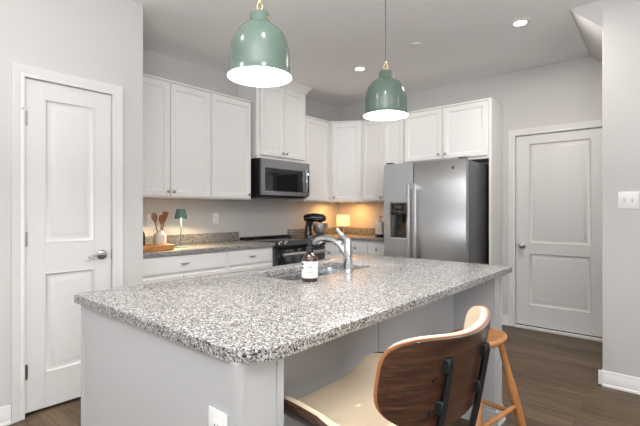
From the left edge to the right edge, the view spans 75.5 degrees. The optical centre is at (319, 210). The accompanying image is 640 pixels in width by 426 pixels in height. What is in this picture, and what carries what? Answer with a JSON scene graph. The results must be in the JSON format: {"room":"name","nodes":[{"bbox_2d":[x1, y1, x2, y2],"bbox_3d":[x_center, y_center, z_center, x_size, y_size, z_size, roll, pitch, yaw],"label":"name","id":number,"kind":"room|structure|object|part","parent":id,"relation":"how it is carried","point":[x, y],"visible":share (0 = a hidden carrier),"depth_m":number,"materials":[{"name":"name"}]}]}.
{"room":"kitchen","nodes":[
{"label":"kitchen","id":0,"kind":"room"},
{"bbox_2d":[0,0,142,406],"bbox_3d":[-4.638,-0.130,-0.267,0.778,2.743,9.345,0,0,41],"label":"wall","id":1,"kind":"structure","parent":0,"point":[97,40],"depth_m":2.69,"materials":[{"name":"grey paint"}]},
{"bbox_2d":[0,404,11,425],"bbox_3d":[-4.561,1.188,-0.790,0.022,0.108,8.451,0,0,41],"label":"baseboard","id":2,"kind":"structure","parent":1,"relation":"attached to","point":[5,412],"depth_m":2.39,"materials":[{"name":"white paint"}]},
{"bbox_2d":[21,78,111,413],"bbox_3d":[-1.612,0.209,2.656,0.098,2.020,0.532,0,0,41],"label":"door","id":3,"kind":"structure","parent":1,"relation":"in","point":[68,251],"depth_m":2.63,"materials":[{"name":"white paint"}]},
{"bbox_3d":[-1.487,0.296,2.771,0.058,0.064,0.134,0,0,41],"label":"handle","id":4,"kind":"part","parent":3,"relation":"part of","materials":[{"name":"silver metal"}]},
{"bbox_2d":[11,62,122,423],"bbox_3d":[-1.640,0.186,2.696,0.137,2.111,0.640,0,0,41],"label":"trim","id":5,"kind":"structure","parent":1,"relation":"attached to","point":[19,72],"depth_m":2.45,"materials":[{"name":"white paint"}]},
{"bbox_2d":[145,232,238,243],"bbox_3d":[-1.394,0.281,4.080,0.020,0.094,1.473,0,0,41],"label":"backsplash","id":6,"kind":"structure","parent":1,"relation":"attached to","point":[224,236],"depth_m":4.25,"materials":[{"name":"stone"}]},
{"bbox_2d":[143,49,337,239],"bbox_3d":[-3.938,-0.130,1.235,0.120,2.743,12.734,0,0,41],"label":"wall","id":7,"kind":"structure","parent":0,"point":[255,216],"depth_m":4.48,"materials":[{"name":"grey paint"}]},
{"bbox_2d":[147,215,153,226],"bbox_3d":[-1.587,0.091,3.866,0.009,0.115,0.070,0,0,41],"label":"wall outlet","id":8,"kind":"object","parent":7,"relation":"attached to","point":[150,223],"visible":0.86,"depth_m":3.86,"materials":[{"name":"white plastic"}]},
{"bbox_2d":[143,73,210,198],"bbox_3d":[-1.460,-0.645,3.766,0.330,1.053,0.900,0,0,41],"label":"upper cabinet","id":9,"kind":"object","parent":7,"relation":"attached to","point":[176,115],"visible":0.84,"depth_m":3.73,"materials":[{"name":"white paint"}]},
{"bbox_3d":[-1.488,-0.638,3.534,0.020,1.015,0.435,0,0,41],"label":"door","id":10,"kind":"part","parent":9,"relation":"part of","materials":[{"name":"white paint"}]},
{"bbox_3d":[-1.470,-1.163,3.775,0.302,0.018,0.900,0,0,41],"label":"trim","id":11,"kind":"part","parent":9,"relation":"part of","materials":[{"name":"white paint"}]},
{"bbox_3d":[-1.208,-0.638,3.860,0.020,1.015,0.411,0,0,41],"label":"door","id":12,"kind":"part","parent":9,"relation":"part of","materials":[{"name":"white paint"}]},
{"bbox_2d":[213,213,218,223],"bbox_3d":[-1.114,0.082,4.416,0.009,0.115,0.075,0,0,41],"label":"wall outlet","id":13,"kind":"object","parent":7,"relation":"attached to","point":[215,215],"visible":1,"depth_m":4.42,"materials":[{"name":"white plastic"}]},
{"bbox_2d":[201,91,251,199],"bbox_3d":[-0.997,-0.645,4.303,0.330,1.053,0.515,0,0,41],"label":"upper cabinet","id":14,"kind":"object","parent":7,"relation":"attached to","point":[230,116],"visible":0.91,"depth_m":4.20,"materials":[{"name":"white paint"}]},
{"bbox_3d":[-1.008,-1.163,4.312,0.302,0.018,0.515,0,0,41],"label":"trim","id":15,"kind":"part","parent":14,"relation":"part of","materials":[{"name":"white paint"}]},
{"bbox_2d":[237,81,311,162],"bbox_3d":[-0.528,-1.037,4.821,0.365,0.927,0.882,0,0,41],"label":"upper cabinet","id":16,"kind":"object","parent":7,"relation":"attached to","point":[277,112],"visible":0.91,"depth_m":4.67,"materials":[{"name":"white paint"}]},
{"bbox_3d":[-0.532,-1.006,4.601,0.020,0.795,0.350,0,0,41],"label":"door","id":17,"kind":"part","parent":16,"relation":"part of","materials":[{"name":"white paint"}]},
{"bbox_3d":[-0.528,-1.460,4.821,0.365,0.082,0.882,0,0,41],"label":"crown moulding","id":18,"kind":"part","parent":16,"relation":"part of","materials":[{"name":"white paint"}]},
{"bbox_2d":[251,158,309,198],"bbox_3d":[-0.499,-0.359,4.802,0.433,0.422,0.758,0,0,41],"label":"microwave","id":19,"kind":"object","parent":16,"relation":"attached to","point":[270,178],"visible":0.98,"depth_m":4.61,"materials":[{"name":"black plastic"}]},
{"bbox_3d":[-0.168,-0.363,4.897,0.056,0.295,0.022,0,0,41],"label":"door handle","id":20,"kind":"part","parent":19,"relation":"part of","materials":[{"name":"silver metal"}]},
{"bbox_3d":[-0.156,-0.369,4.969,0.029,0.394,0.058,0,0,41],"label":"panel frame","id":21,"kind":"part","parent":19,"relation":"part of","materials":[{"name":"silver metal"}]},
{"bbox_3d":[-0.301,-1.006,4.869,0.020,0.795,0.343,0,0,41],"label":"door","id":22,"kind":"part","parent":16,"relation":"part of","materials":[{"name":"white paint"}]},
{"bbox_2d":[288,115,329,201],"bbox_3d":[-0.141,-0.645,5.318,0.304,1.053,0.478,0,0,41],"label":"upper cabinet","id":23,"kind":"object","parent":7,"relation":"attached to","point":[316,130],"visible":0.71,"depth_m":5.23,"materials":[{"name":"white paint"}]},
{"bbox_3d":[-0.042,-0.638,5.215,0.020,1.015,0.420,0,0,41],"label":"door","id":24,"kind":"part","parent":23,"relation":"part of","materials":[{"name":"white paint"}]},
{"bbox_3d":[-0.141,-1.163,5.319,0.302,0.018,0.478,0,0,41],"label":"trim","id":25,"kind":"part","parent":23,"relation":"part of","materials":[{"name":"white paint"}]},
{"bbox_2d":[325,121,361,202],"bbox_3d":[0.322,-0.645,5.600,0.638,1.053,0.555,0,0,41],"label":"upper cabinet","id":26,"kind":"object","parent":7,"relation":"attached to","point":[345,137],"visible":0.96,"depth_m":5.38,"materials":[{"name":"white paint"}]},
{"bbox_3d":[0.323,-1.163,5.601,0.638,0.018,0.552,0,0,41],"label":"trim","id":27,"kind":"part","parent":26,"relation":"part of","materials":[{"name":"white paint"}]},
{"bbox_2d":[7,325,639,425],"bbox_3d":[-1.160,1.292,-1.057,7.380,0.100,12.884,0,0,41],"label":"floor","id":28,"kind":"structure","parent":0,"point":[555,376],"depth_m":2.81,"materials":[{"name":"brown wood"}]},
{"bbox_2d":[143,250,225,283],"bbox_3d":[-1.356,0.801,3.668,0.615,0.881,0.894,0,0,41],"label":"base cabinet","id":29,"kind":"object","parent":28,"relation":"on","point":[179,266],"visible":0.19,"depth_m":3.48,"materials":[{"name":"white paint"}]},
{"bbox_3d":[-1.295,0.832,3.331,0.020,0.580,0.420,0,0,41],"label":"door","id":30,"kind":"part","parent":29,"relation":"part of","materials":[{"name":"white paint"}]},
{"bbox_3d":[-1.016,0.832,3.655,0.020,0.580,0.422,0,0,41],"label":"door","id":31,"kind":"part","parent":29,"relation":"part of","materials":[{"name":"white paint"}]},
{"bbox_2d":[143,232,274,256],"bbox_3d":[-1.169,0.296,3.891,0.608,0.126,1.478,0,0,41],"label":"countertop","id":32,"kind":"structure","parent":29,"relation":"on","point":[203,242],"depth_m":4.03,"materials":[{"name":"stone"}]},
{"bbox_2d":[143,243,173,251],"bbox_3d":[-1.435,0.304,3.414,0.250,0.046,0.362,0,0,41],"label":"cutting board","id":33,"kind":"object","parent":32,"relation":"on","point":[150,247],"visible":0.42,"depth_m":3.37,"materials":[{"name":"brown wood"}]},
{"bbox_2d":[153,229,166,243],"bbox_3d":[-1.352,0.215,3.488,0.102,0.130,0.102,0,0,41],"label":"jug","id":34,"kind":"object","parent":33,"relation":"on","point":[159,237],"visible":0.99,"depth_m":3.45,"materials":[{"name":"beige ceramic"}]},
{"bbox_2d":[151,213,157,229],"bbox_3d":[-1.389,0.130,3.483,0.064,0.233,0.029,0,0,-22],"label":"wooden spoon","id":35,"kind":"object","parent":34,"relation":"in","point":[154,217],"visible":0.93,"depth_m":3.48,"materials":[{"name":"brown wood"}]},
{"bbox_2d":[151,213,157,222],"bbox_3d":[-1.395,0.058,3.481,0.019,0.089,0.056,0,0,41],"label":"spoon bowl","id":36,"kind":"object","parent":35,"relation":"on","point":[154,217],"depth_m":3.47,"materials":[{"name":"brown wood"}]},
{"bbox_2d":[159,215,162,229],"bbox_3d":[-1.346,0.138,3.511,0.016,0.214,0.054,0,0,41],"label":"wooden spoon","id":37,"kind":"object","parent":34,"relation":"in","point":[160,216],"visible":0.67,"depth_m":3.50,"materials":[{"name":"brown wood"}]},
{"bbox_2d":[162,211,168,229],"bbox_3d":[-1.312,0.124,3.478,0.067,0.243,0.034,0,0,-12],"label":"wooden spatula","id":38,"kind":"object","parent":34,"relation":"in","point":[164,214],"visible":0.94,"depth_m":3.48,"materials":[{"name":"brown wood"}]},
{"bbox_3d":[-1.304,0.050,3.483,0.018,0.094,0.056,0,0,41],"label":"spatula blade","id":39,"kind":"part","parent":38,"relation":"part of","materials":[{"name":"brown wood"}]},
{"bbox_2d":[174,209,187,247],"bbox_3d":[-1.245,0.154,3.700,0.114,0.346,0.114,0,0,41],"label":"table lamp","id":40,"kind":"object","parent":32,"relation":"on","point":[180,214],"visible":1,"depth_m":3.67,"materials":[{"name":"green metal"}]},
{"bbox_3d":[-1.245,0.155,3.700,0.010,0.325,0.010,0,0,41],"label":"stem","id":41,"kind":"part","parent":40,"relation":"part of","materials":[{"name":"teal paint"}]},
{"bbox_3d":[-1.245,0.025,3.700,0.114,0.088,0.114,0,0,41],"label":"lamp shade","id":42,"kind":"part","parent":40,"relation":"part of","materials":[{"name":"teal paint"}]},
{"bbox_2d":[226,246,272,272],"bbox_3d":[-0.874,0.801,4.227,0.615,0.881,0.581,0,0,41],"label":"base cabinet","id":43,"kind":"object","parent":28,"relation":"on","point":[259,257],"visible":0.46,"depth_m":4.02,"materials":[{"name":"white paint"}]},
{"bbox_3d":[-0.673,0.447,4.054,0.020,0.140,0.534,0,0,41],"label":"drawer","id":44,"kind":"part","parent":43,"relation":"part of","materials":[{"name":"white paint"}]},
{"bbox_3d":[-0.673,0.832,4.054,0.020,0.580,0.534,0,0,41],"label":"door","id":45,"kind":"part","parent":43,"relation":"part of","materials":[{"name":"white paint"}]},
{"bbox_2d":[240,234,326,265],"bbox_3d":[-0.398,0.768,4.714,0.683,0.946,0.768,0,0,41],"label":"range","id":46,"kind":"object","parent":28,"relation":"on","point":[287,249],"visible":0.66,"depth_m":4.48,"materials":[{"name":"grey metal"}]},
{"bbox_3d":[-0.633,0.308,4.916,0.063,0.026,0.768,0,0,41],"label":"trim","id":47,"kind":"part","parent":46,"relation":"part of","materials":[{"name":"black plastic"}]},
{"bbox_2d":[244,237,314,242],"bbox_3d":[-0.434,0.334,4.745,0.550,0.024,0.768,0,0,41],"label":"cooktop","id":48,"kind":"object","parent":46,"relation":"in","point":[260,239],"depth_m":4.65,"materials":[{"name":"black glass"}]},
{"bbox_3d":[-0.205,0.718,4.548,0.044,0.628,0.760,0,0,41],"label":"oven door","id":49,"kind":"part","parent":46,"relation":"part of","materials":[{"name":"black glass"}]},
{"bbox_3d":[-0.206,0.358,4.548,0.054,0.076,0.768,0,0,41],"label":"control panel","id":50,"kind":"part","parent":46,"relation":"part of","materials":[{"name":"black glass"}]},
{"bbox_3d":[-0.164,0.457,4.513,0.067,0.033,0.668,0,0,41],"label":"oven handle","id":51,"kind":"part","parent":46,"relation":"part of","materials":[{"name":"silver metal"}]},
{"bbox_2d":[81,276,505,425],"bbox_3d":[0.077,0.801,2.023,0.997,0.881,1.987,0,0,41],"label":"kitchen island","id":52,"kind":"object","parent":28,"relation":"on","point":[131,375],"visible":0.3,"depth_m":1.41,"materials":[{"name":"grey paint"}]},
{"bbox_3d":[-0.508,0.801,1.346,0.957,0.881,0.153,0,0,41],"label":"panel","id":53,"kind":"part","parent":52,"relation":"part of","materials":[{"name":"grey paint"}]},
{"bbox_2d":[208,406,227,425],"bbox_3d":[-0.253,0.551,1.019,0.075,0.118,0.009,0,0,41],"label":"island outlet","id":54,"kind":"object","parent":52,"relation":"attached to","point":[216,417],"visible":1,"depth_m":1.02,"materials":[{"name":"white plastic"}]},
{"bbox_2d":[212,419,220,425],"bbox_3d":[-0.255,0.531,1.017,0.034,0.028,0.004,0,0,41],"label":"receptacle","id":55,"kind":"object","parent":54,"relation":"attached to","point":[215,422],"depth_m":1.02,"materials":[{"name":"white plastic"}]},
{"bbox_2d":[74,254,511,362],"bbox_3d":[0.082,0.344,2.035,1.080,0.032,1.992,0,0,41],"label":"island countertop","id":56,"kind":"structure","parent":52,"relation":"on","point":[245,316],"depth_m":1.48,"materials":[{"name":"stone"}]},
{"bbox_2d":[301,239,317,281],"bbox_3d":[-0.048,0.229,1.934,0.076,0.196,0.076,0,0,-29],"label":"soap bottle","id":57,"kind":"object","parent":56,"relation":"on","point":[309,260],"visible":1,"depth_m":1.91,"materials":[{"name":"orange glass"}]},
{"bbox_2d":[269,267,352,280],"bbox_3d":[-0.034,0.457,2.299,0.370,0.192,0.710,0,0,41],"label":"sink","id":58,"kind":"object","parent":56,"relation":"in","point":[327,270],"visible":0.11,"depth_m":2.45,"materials":[{"name":"silver metal"}]},
{"bbox_2d":[312,228,352,272],"bbox_3d":[0.065,0.208,2.260,0.274,0.237,0.054,0,0,41],"label":"faucet","id":59,"kind":"object","parent":56,"relation":"on","point":[346,249],"visible":1,"depth_m":2.19,"materials":[{"name":"silver metal"}]},
{"bbox_3d":[0.056,0.193,2.268,0.250,0.116,0.045,0,0,41],"label":"spout","id":60,"kind":"part","parent":59,"relation":"part of","materials":[{"name":"silver metal"}]},
{"bbox_3d":[0.121,0.131,2.212,0.092,0.082,0.034,0,0,41],"label":"lever","id":61,"kind":"part","parent":59,"relation":"part of","materials":[{"name":"silver metal"}]},
{"bbox_3d":[0.267,0.801,1.892,0.006,0.880,1.683,0,0,41],"label":"panel","id":62,"kind":"part","parent":52,"relation":"part of","materials":[{"name":"grey paint"}]},
{"bbox_3d":[0.683,0.801,2.730,0.957,0.881,0.125,0,0,41],"label":"panel","id":63,"kind":"part","parent":52,"relation":"part of","materials":[{"name":"grey paint"}]},
{"bbox_3d":[0.084,1.196,2.017,0.979,0.090,1.987,0,0,41],"label":"moulding","id":64,"kind":"part","parent":52,"relation":"part of","materials":[{"name":"grey paint"}]},
{"bbox_2d":[324,240,342,258],"bbox_3d":[-0.041,0.801,5.200,0.609,0.881,0.424,0,0,41],"label":"base cabinet","id":65,"kind":"object","parent":28,"relation":"on","point":[333,251],"visible":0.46,"depth_m":5.00,"materials":[{"name":"white paint"}]},
{"bbox_3d":[0.108,0.447,4.961,0.020,0.140,0.230,0,0,41],"label":"drawer","id":66,"kind":"part","parent":65,"relation":"part of","materials":[{"name":"white paint"}]},
{"bbox_3d":[0.153,0.832,5.014,0.020,0.580,0.370,0,0,41],"label":"door","id":67,"kind":"part","parent":65,"relation":"part of","materials":[{"name":"white paint"}]},
{"bbox_3d":[0.232,0.447,5.106,0.020,0.140,0.128,0,0,41],"label":"drawer","id":68,"kind":"part","parent":65,"relation":"part of","materials":[{"name":"white paint"}]},
{"bbox_2d":[352,240,383,255],"bbox_3d":[0.743,0.801,5.175,0.701,0.881,0.650,0,0,41],"label":"base cabinet","id":69,"kind":"object","parent":28,"relation":"on","point":[358,247],"visible":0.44,"depth_m":4.95,"materials":[{"name":"white paint"}]},
{"bbox_2d":[288,227,383,241],"bbox_3d":[0.404,0.296,5.215,1.266,0.126,1.032,0,0,41],"label":"countertop","id":70,"kind":"structure","parent":69,"relation":"on","point":[359,234],"depth_m":5.51,"materials":[{"name":"stone"}]},
{"bbox_2d":[303,213,327,236],"bbox_3d":[-0.055,0.177,5.191,0.318,0.298,0.237,0,0,5],"label":"stand mixer","id":71,"kind":"object","parent":70,"relation":"on","point":[320,228],"visible":0.94,"depth_m":5.16,"materials":[{"name":"black metal"}]},
{"bbox_2d":[313,223,327,234],"bbox_3d":[0.000,0.224,5.198,0.201,0.142,0.212,0,0,41],"label":"bowl","id":72,"kind":"object","parent":71,"relation":"on","point":[319,228],"depth_m":5.13,"materials":[{"name":"silver metal"}]},
{"bbox_2d":[337,215,349,235],"bbox_3d":[0.301,0.190,5.361,0.174,0.274,0.172,0,0,41],"label":"table lamp","id":73,"kind":"object","parent":70,"relation":"on","point":[342,220],"visible":0.88,"depth_m":5.29,"materials":[{"name":"yellow fabric"}]},
{"bbox_3d":[0.301,0.122,5.362,0.172,0.140,0.172,0,0,41],"label":"lamp shade","id":74,"kind":"part","parent":73,"relation":"part of","materials":[{"name":"beige fabric"}]},
{"bbox_2d":[375,216,383,236],"bbox_3d":[0.752,0.192,5.158,0.105,0.270,0.088,0,0,41],"label":"soap dispenser","id":75,"kind":"object","parent":70,"relation":"on","point":[379,226],"visible":0.93,"depth_m":5.13,"materials":[{"name":"beige plastic"}]},
{"bbox_3d":[0.439,0.447,5.055,0.330,0.140,0.020,0,0,41],"label":"drawer","id":76,"kind":"part","parent":69,"relation":"part of","materials":[{"name":"white paint"}]},
{"bbox_3d":[0.687,0.447,4.841,0.305,0.140,0.020,0,0,41],"label":"drawer","id":77,"kind":"part","parent":69,"relation":"part of","materials":[{"name":"white paint"}]},
{"bbox_2d":[284,305,491,425],"bbox_3d":[0.214,0.766,1.216,0.532,0.954,0.561,0,0,41],"label":"bar stool","id":78,"kind":"object","parent":28,"relation":"on","point":[431,380],"visible":0.97,"depth_m":1.01,"materials":[{"name":"brown wood"}]},
{"bbox_2d":[384,156,488,263],"bbox_3d":[1.287,0.355,4.543,0.918,1.772,0.822,0,0,41],"label":"refrigerator","id":79,"kind":"object","parent":28,"relation":"on","point":[438,209],"visible":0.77,"depth_m":4.24,"materials":[{"name":"grey metal"}]},
{"bbox_2d":[447,328,525,425],"bbox_3d":[0.751,0.916,1.979,0.585,0.659,0.292,0,0,-40],"label":"stool","id":80,"kind":"object","parent":28,"relation":"on","point":[496,337],"visible":0.3,"depth_m":1.99,"materials":[{"name":"brown wood"}]},
{"bbox_3d":[0.751,0.609,1.979,0.310,0.044,0.232,0,0,-40],"label":"seat","id":81,"kind":"part","parent":80,"relation":"part of","materials":[{"name":"brown wood"}]},
{"bbox_3d":[0.674,0.934,1.782,0.213,0.622,0.090,0,0,-40],"label":"leg","id":82,"kind":"part","parent":80,"relation":"part of","materials":[{"name":"brown wood"}]},
{"bbox_3d":[0.958,0.934,2.023,0.224,0.623,0.043,0,0,-22],"label":"leg","id":83,"kind":"part","parent":80,"relation":"part of","materials":[{"name":"brown wood"}]},
{"bbox_2d":[489,97,501,265],"bbox_3d":[1.873,0.035,4.400,0.026,2.413,0.353,0,0,41],"label":"panel","id":84,"kind":"object","parent":28,"relation":"on","point":[495,107],"visible":0.66,"depth_m":4.35,"materials":[{"name":"white paint"}]},
{"bbox_2d":[130,0,600,107],"bbox_3d":[-1.160,-1.552,-1.057,7.380,0.100,12.884,0,0,41],"label":"ceiling","id":85,"kind":"structure","parent":0,"point":[461,40],"depth_m":3.56,"materials":[{"name":"white paint"}]},
{"bbox_2d":[227,0,291,86],"bbox_3d":[-0.241,-1.017,1.652,0.257,0.968,0.257,0,0,41],"label":"pendant lamp","id":86,"kind":"object","parent":85,"relation":"hanging from","point":[259,55],"visible":1,"depth_m":1.57,"materials":[{"name":"green metal"}]},
{"bbox_3d":[-0.241,-0.639,1.652,0.257,0.211,0.257,0,0,41],"label":"lamp shade","id":87,"kind":"part","parent":86,"relation":"part of","materials":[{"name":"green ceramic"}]},
{"bbox_2d":[352,66,367,71],"bbox_3d":[0.421,-1.498,4.368,0.170,0.006,0.170,0,0,41],"label":"recessed light","id":88,"kind":"object","parent":85,"relation":"in","point":[358,68],"visible":1,"depth_m":4.37,"materials":[{"name":"white plastic"}]},
{"bbox_2d":[363,0,407,120],"bbox_3d":[0.376,-1.023,2.368,0.257,0.956,0.257,0,0,41],"label":"pendant lamp","id":89,"kind":"object","parent":85,"relation":"hanging from","point":[385,97],"visible":1,"depth_m":2.29,"materials":[{"name":"green metal"}]},
{"bbox_3d":[0.376,-0.650,2.368,0.257,0.211,0.257,0,0,41],"label":"lamp shade","id":90,"kind":"part","parent":89,"relation":"part of","materials":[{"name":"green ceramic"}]},
{"bbox_3d":[0.376,-1.168,2.368,0.006,0.627,0.006,0,0,-27],"label":"cord","id":91,"kind":"part","parent":89,"relation":"part of","materials":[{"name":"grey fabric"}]},
{"bbox_2d":[410,42,421,46],"bbox_3d":[0.864,-1.496,3.716,0.104,0.011,0.104,0,0,41],"label":"sprinkler cover","id":92,"kind":"object","parent":85,"relation":"attached to","point":[414,44],"visible":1,"depth_m":3.70,"materials":[{"name":"white paint"}]},
{"bbox_2d":[509,18,531,27],"bbox_3d":[1.600,-1.498,3.300,0.170,0.006,0.170,0,0,41],"label":"recessed light","id":93,"kind":"object","parent":85,"relation":"in","point":[522,22],"visible":1,"depth_m":3.30,"materials":[{"name":"white plastic"}]},
{"bbox_2d":[338,56,601,314],"bbox_3d":[3.003,-0.130,3.757,7.350,2.743,0.145,0,0,41],"label":"wall","id":94,"kind":"structure","parent":0,"point":[569,91],"depth_m":4.46,"materials":[{"name":"grey paint"}]},
{"bbox_2d":[288,227,383,236],"bbox_3d":[0.404,0.281,5.215,1.266,0.094,1.032,0,0,41],"label":"backsplash","id":95,"kind":"structure","parent":94,"relation":"attached to","point":[331,230],"depth_m":5.71,"materials":[{"name":"stone"}]},
{"bbox_2d":[361,118,403,201],"bbox_3d":[0.867,-0.645,5.261,0.627,1.053,0.358,0,0,41],"label":"upper cabinet","id":96,"kind":"object","parent":94,"relation":"attached to","point":[382,141],"visible":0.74,"depth_m":5.19,"materials":[{"name":"white paint"}]},
{"bbox_3d":[0.669,-0.638,5.242,0.311,1.015,0.020,0,0,41],"label":"door","id":97,"kind":"part","parent":96,"relation":"part of","materials":[{"name":"white paint"}]},
{"bbox_3d":[0.898,-0.638,5.045,0.281,1.015,0.020,0,0,41],"label":"door","id":98,"kind":"part","parent":96,"relation":"part of","materials":[{"name":"white paint"}]},
{"bbox_2d":[404,98,488,162],"bbox_3d":[1.476,-0.860,4.724,0.994,0.623,0.378,0,0,41],"label":"upper cabinet","id":99,"kind":"object","parent":94,"relation":"attached to","point":[453,131],"visible":0.85,"depth_m":4.56,"materials":[{"name":"white paint"}]},
{"bbox_3d":[1.188,-0.863,4.770,0.457,0.565,0.020,0,0,41],"label":"door","id":100,"kind":"part","parent":99,"relation":"part of","materials":[{"name":"white paint"}]},
{"bbox_3d":[1.485,-1.163,4.734,0.994,0.018,0.350,0,0,41],"label":"trim","id":101,"kind":"part","parent":99,"relation":"part of","materials":[{"name":"white paint"}]},
{"bbox_3d":[1.557,-0.863,4.452,0.476,0.565,0.020,0,0,41],"label":"door","id":102,"kind":"part","parent":99,"relation":"part of","materials":[{"name":"white paint"}]},
{"bbox_2d":[502,314,508,325],"bbox_3d":[2.017,1.188,4.496,0.067,0.108,0.022,0,0,41],"label":"baseboard","id":103,"kind":"structure","parent":94,"relation":"attached to","point":[505,318],"depth_m":4.49,"materials":[{"name":"white paint"}]},
{"bbox_2d":[509,119,601,326],"bbox_3d":[2.441,0.186,4.210,0.945,2.111,0.137,0,0,41],"label":"trim","id":104,"kind":"structure","parent":94,"relation":"attached to","point":[513,134],"depth_m":4.44,"materials":[{"name":"white paint"}]},
{"bbox_2d":[515,127,601,337],"bbox_3d":[2.403,0.210,4.173,0.816,2.022,0.112,0,0,41],"label":"door","id":105,"kind":"structure","parent":94,"relation":"in","point":[558,244],"depth_m":4.17,"materials":[{"name":"white paint"}]},
{"bbox_3d":[2.134,0.366,4.377,0.062,0.062,0.072,0,0,41],"label":"knob","id":106,"kind":"part","parent":105,"relation":"part of","materials":[{"name":"silver metal"}]},
{"bbox_2d":[515,324,601,341],"bbox_3d":[2.433,1.230,4.201,0.813,0.024,0.145,0,0,41],"label":"threshold","id":107,"kind":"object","parent":94,"relation":"attached to","point":[516,325],"depth_m":4.14,"materials":[{"name":"white paint"}]},
{"bbox_2d":[569,0,602,62],"bbox_3d":[2.744,-0.855,3.096,1.380,1.293,1.192,0,0,41],"label":"ceiling","id":108,"kind":"structure","parent":0,"point":[588,18],"depth_m":3.12,"materials":[{"name":"grey paint"}]},
{"bbox_2d":[602,0,639,377],"bbox_3d":[3.488,-0.130,1.749,3.795,2.743,0.120,0,0,41],"label":"wall","id":109,"kind":"structure","parent":0,"point":[621,18],"depth_m":2.87,"materials":[{"name":"grey paint"}]},
{"bbox_2d":[598,369,639,394],"bbox_3d":[3.465,1.188,1.754,3.797,0.108,0.142,0,0,41],"label":"baseboard","id":110,"kind":"structure","parent":109,"relation":"attached to","point":[617,381],"depth_m":2.87,"materials":[{"name":"white paint"}]},
{"bbox_2d":[618,191,638,208],"bbox_3d":[2.118,-0.073,2.836,0.117,0.118,0.020,0,0,41],"label":"light switch","id":111,"kind":"object","parent":109,"relation":"attached to","point":[626,200],"visible":1,"depth_m":2.84,"materials":[{"name":"white plastic"}]}
]}

